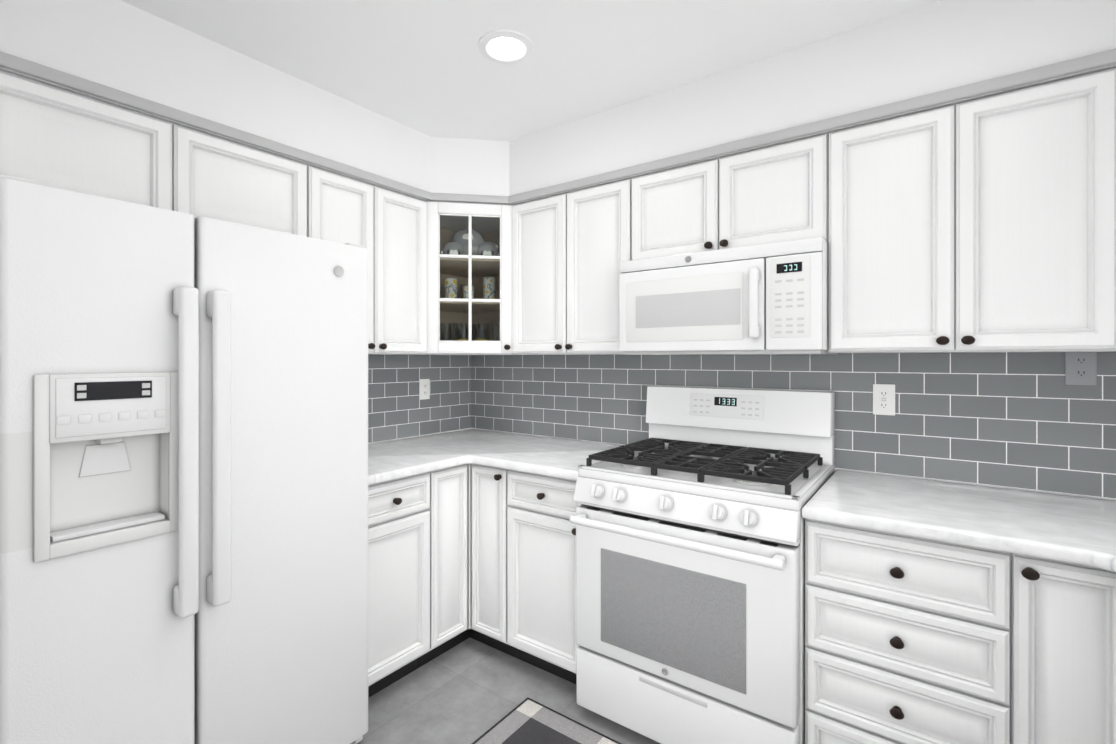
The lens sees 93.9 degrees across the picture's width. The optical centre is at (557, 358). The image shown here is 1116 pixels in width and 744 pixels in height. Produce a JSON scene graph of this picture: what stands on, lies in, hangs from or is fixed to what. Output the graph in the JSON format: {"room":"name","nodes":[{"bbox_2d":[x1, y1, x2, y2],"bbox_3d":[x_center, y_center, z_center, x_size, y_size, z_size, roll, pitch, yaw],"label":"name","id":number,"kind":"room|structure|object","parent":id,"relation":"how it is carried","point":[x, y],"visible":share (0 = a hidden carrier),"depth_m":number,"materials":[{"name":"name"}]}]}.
{"room":"kitchen","nodes":[
{"label":"kitchen","id":0,"kind":"room"},
{"bbox_2d":[368,354,470,443],"bbox_3d":[-1.935,0.120,1.436,0.108,2.460,4.800,0,0,36],"label":"wall","id":1,"kind":"structure","parent":0,"point":[398,408],"depth_m":2.91,"materials":[{"name":"tile"}]},
{"bbox_2d":[308,165,375,354],"bbox_3d":[-1.037,-0.404,2.307,0.316,0.762,0.304,0,0,36],"label":"upper cabinet","id":2,"kind":"object","parent":1,"relation":"attached to","point":[341,209],"depth_m":2.23,"materials":[{"name":"white wood"}]},
{"bbox_2d":[376,186,443,354],"bbox_3d":[-0.832,-0.404,2.559,0.350,0.762,0.345,0,0,36],"label":"upper cabinet","id":3,"kind":"object","parent":1,"relation":"attached to","point":[403,222],"depth_m":2.47,"materials":[{"name":"white wood"}]},
{"bbox_2d":[419,379,429,399],"bbox_3d":[-0.756,0.172,2.957,0.010,0.116,0.072,0,0,36],"label":"electrical outlet","id":4,"kind":"object","parent":1,"relation":"attached to","point":[424,388],"visible":1,"depth_m":2.95,"materials":[{"name":"white plastic"}]},
{"bbox_2d":[357,638,659,743],"bbox_3d":[-0.542,1.375,0.423,3.553,0.050,4.800,0,0,36],"label":"floor","id":5,"kind":"structure","parent":0,"point":[469,691],"depth_m":2.06,"materials":[{"name":"tile"}]},
{"bbox_2d":[0,174,367,743],"bbox_3d":[-1.191,0.475,1.657,0.791,1.748,0.894,0,0,36],"label":"refrigerator","id":6,"kind":"object","parent":5,"relation":"on","point":[183,478],"visible":1,"depth_m":1.34,"materials":[{"name":"white metal"}]},
{"bbox_2d":[368,471,431,697],"bbox_3d":[-0.895,0.912,2.244,0.622,0.872,0.369,0,0,36],"label":"base cabinet","id":7,"kind":"object","parent":5,"relation":"on","point":[399,510],"depth_m":2.09,"materials":[{"name":"white wood"}]},
{"bbox_2d":[432,464,503,659],"bbox_3d":[-0.450,0.912,2.671,0.840,0.872,0.840,0,0,36],"label":"base cabinet","id":8,"kind":"object","parent":5,"relation":"on","point":[468,499],"depth_m":2.32,"materials":[{"name":"white wood"}]},
{"bbox_2d":[504,469,581,683],"bbox_3d":[0.120,0.912,2.391,0.408,0.872,0.622,0,0,36],"label":"base cabinet","id":9,"kind":"object","parent":5,"relation":"on","point":[540,536],"depth_m":2.16,"materials":[{"name":"white wood"}]},
{"bbox_2d":[368,429,620,484],"bbox_3d":[-0.393,0.454,2.399,1.250,0.038,1.210,0,0,36],"label":"countertop","id":10,"kind":"structure","parent":9,"relation":"on","point":[554,457],"depth_m":2.40,"materials":[{"name":"stone"}]},
{"bbox_2d":[472,697,621,743],"bbox_3d":[0.291,1.345,1.274,1.600,0.009,0.800,0,0,36],"label":"rug","id":11,"kind":"object","parent":5,"relation":"on","point":[527,720],"visible":1,"depth_m":1.88,"materials":[{"name":"grey fabric"}]},
{"bbox_2d":[570,386,834,743],"bbox_3d":[0.559,0.739,1.982,0.776,1.219,0.759,0,0,36],"label":"range","id":12,"kind":"object","parent":5,"relation":"on","point":[688,519],"visible":1,"depth_m":1.75,"materials":[{"name":"white metal"}]},
{"bbox_2d":[805,519,1003,743],"bbox_3d":[1.109,0.912,1.672,0.471,0.872,0.622,0,0,36],"label":"base cabinet","id":13,"kind":"object","parent":5,"relation":"on","point":[912,640],"depth_m":1.42,"materials":[{"name":"white wood"}]},
{"bbox_2d":[1004,552,1115,743],"bbox_3d":[1.575,0.912,1.203,0.831,0.872,0.831,0,0,36],"label":"base cabinet","id":14,"kind":"object","parent":5,"relation":"on","point":[1060,616],"depth_m":1.24,"materials":[{"name":"white wood"}]},
{"bbox_2d":[802,470,1103,568],"bbox_3d":[1.157,0.455,1.597,0.639,0.038,0.685,0,0,36],"label":"countertop","id":15,"kind":"structure","parent":14,"relation":"on","point":[1073,529],"depth_m":1.48,"materials":[{"name":"stone"}]},
{"bbox_2d":[120,0,941,140],"bbox_3d":[-0.542,-1.140,0.422,3.553,0.060,4.800,0,0,36],"label":"ceiling","id":16,"kind":"structure","parent":0,"point":[427,67],"depth_m":1.84,"materials":[{"name":"white paint"}]},
{"bbox_2d":[478,29,533,63],"bbox_3d":[-0.185,-1.105,1.854,0.200,0.009,0.200,0,0,36],"label":"recessed light","id":17,"kind":"object","parent":16,"relation":"in","point":[502,46],"visible":1,"depth_m":1.84,"materials":[{"name":"white plastic"}]},
{"bbox_2d":[0,0,1115,204],"bbox_3d":[0.182,-0.948,1.417,3.353,0.324,2.138,0,0,36],"label":"wall","id":18,"kind":"structure","parent":0,"point":[942,45],"depth_m":1.82,"materials":[{"name":"white paint"}]},
{"bbox_2d":[0,70,179,211],"bbox_3d":[-1.531,-0.608,1.628,0.316,0.354,0.457,0,0,36],"label":"upper cabinet","id":19,"kind":"object","parent":18,"relation":"attached to","point":[51,136],"depth_m":1.55,"materials":[{"name":"white wood"}]},
{"bbox_2d":[180,126,307,236],"bbox_3d":[-1.262,-0.608,1.998,0.316,0.354,0.457,0,0,36],"label":"upper cabinet","id":20,"kind":"object","parent":18,"relation":"attached to","point":[222,179],"depth_m":1.89,"materials":[{"name":"white wood"}]},
{"bbox_2d":[432,202,507,346],"bbox_3d":[-0.442,-0.432,2.619,0.311,0.696,0.311,0,0,36],"label":"upper cabinet","id":21,"kind":"object","parent":18,"relation":"attached to","point":[448,218],"depth_m":2.64,"materials":[{"name":"white wood"}]},
{"bbox_2d":[440,229,499,340],"bbox_3d":[-0.482,-0.373,2.873,0.394,0.653,0.394,0,0,36],"label":"dishes","id":22,"kind":"object","parent":21,"relation":"in","point":[475,251],"depth_m":2.83,"materials":[{"name":"ceramic"}]},
{"bbox_2d":[0,48,1115,203],"bbox_3d":[0.217,-0.806,1.195,3.035,0.038,1.820,0,0,36],"label":"crown molding","id":23,"kind":"structure","parent":18,"relation":"attached to","point":[1000,83],"depth_m":1.76,"materials":[{"name":"grey wood"}]},
{"bbox_2d":[471,352,1115,500],"bbox_3d":[0.838,0.119,2.320,3.353,2.460,0.107,0,0,36],"label":"wall","id":24,"kind":"structure","parent":0,"point":[1027,420],"depth_m":1.94,"materials":[{"name":"tile"}]},
{"bbox_2d":[496,194,563,354],"bbox_3d":[-0.038,-0.405,2.672,0.381,0.762,0.350,0,0,36],"label":"upper cabinet","id":25,"kind":"object","parent":24,"relation":"attached to","point":[536,227],"depth_m":2.55,"materials":[{"name":"white wood"}]},
{"bbox_2d":[564,178,631,354],"bbox_3d":[0.264,-0.404,2.474,0.340,0.762,0.316,0,0,36],"label":"upper cabinet","id":26,"kind":"object","parent":24,"relation":"attached to","point":[597,219],"depth_m":2.35,"materials":[{"name":"white wood"}]},
{"bbox_2d":[632,158,719,259],"bbox_3d":[0.558,-0.597,2.260,0.382,0.376,0.316,0,0,36],"label":"upper cabinet","id":27,"kind":"object","parent":24,"relation":"attached to","point":[676,211],"depth_m":2.12,"materials":[{"name":"white wood"}]},
{"bbox_2d":[720,132,831,248],"bbox_3d":[0.866,-0.597,2.036,0.381,0.376,0.316,0,0,36],"label":"upper cabinet","id":28,"kind":"object","parent":24,"relation":"attached to","point":[780,192],"depth_m":1.89,"materials":[{"name":"white wood"}]},
{"bbox_2d":[619,237,836,354],"bbox_3d":[0.671,-0.212,2.093,0.763,0.387,0.451,0,0,36],"label":"over-the-range microwave","id":29,"kind":"object","parent":28,"relation":"attached to","point":[767,299],"visible":0.96,"depth_m":1.90,"materials":[{"name":"white plastic"}]},
{"bbox_2d":[873,384,894,415],"bbox_3d":[1.228,0.153,1.963,0.072,0.116,0.010,0,0,36],"label":"outlet","id":30,"kind":"object","parent":24,"relation":"attached to","point":[883,399],"visible":1,"depth_m":1.96,"materials":[{"name":"white plastic"}]},
{"bbox_2d":[828,103,959,352],"bbox_3d":[1.163,-0.404,1.820,0.351,0.762,0.316,0,0,36],"label":"upper cabinet","id":31,"kind":"object","parent":24,"relation":"attached to","point":[894,249],"depth_m":1.68,"materials":[{"name":"white wood"}]},
{"bbox_2d":[960,67,1115,352],"bbox_3d":[1.447,-0.404,1.613,0.351,0.762,0.316,0,0,36],"label":"upper cabinet","id":32,"kind":"object","parent":24,"relation":"attached to","point":[984,225],"depth_m":1.48,"materials":[{"name":"white wood"}]},
{"bbox_2d":[1065,352,1096,384],"bbox_3d":[1.658,0.025,1.651,0.072,0.116,0.010,0,0,36],"label":"electrical outlet","id":33,"kind":"object","parent":24,"relation":"attached to","point":[1080,368],"visible":0.77,"depth_m":1.65,"materials":[{"name":"grey plastic"}]}
]}

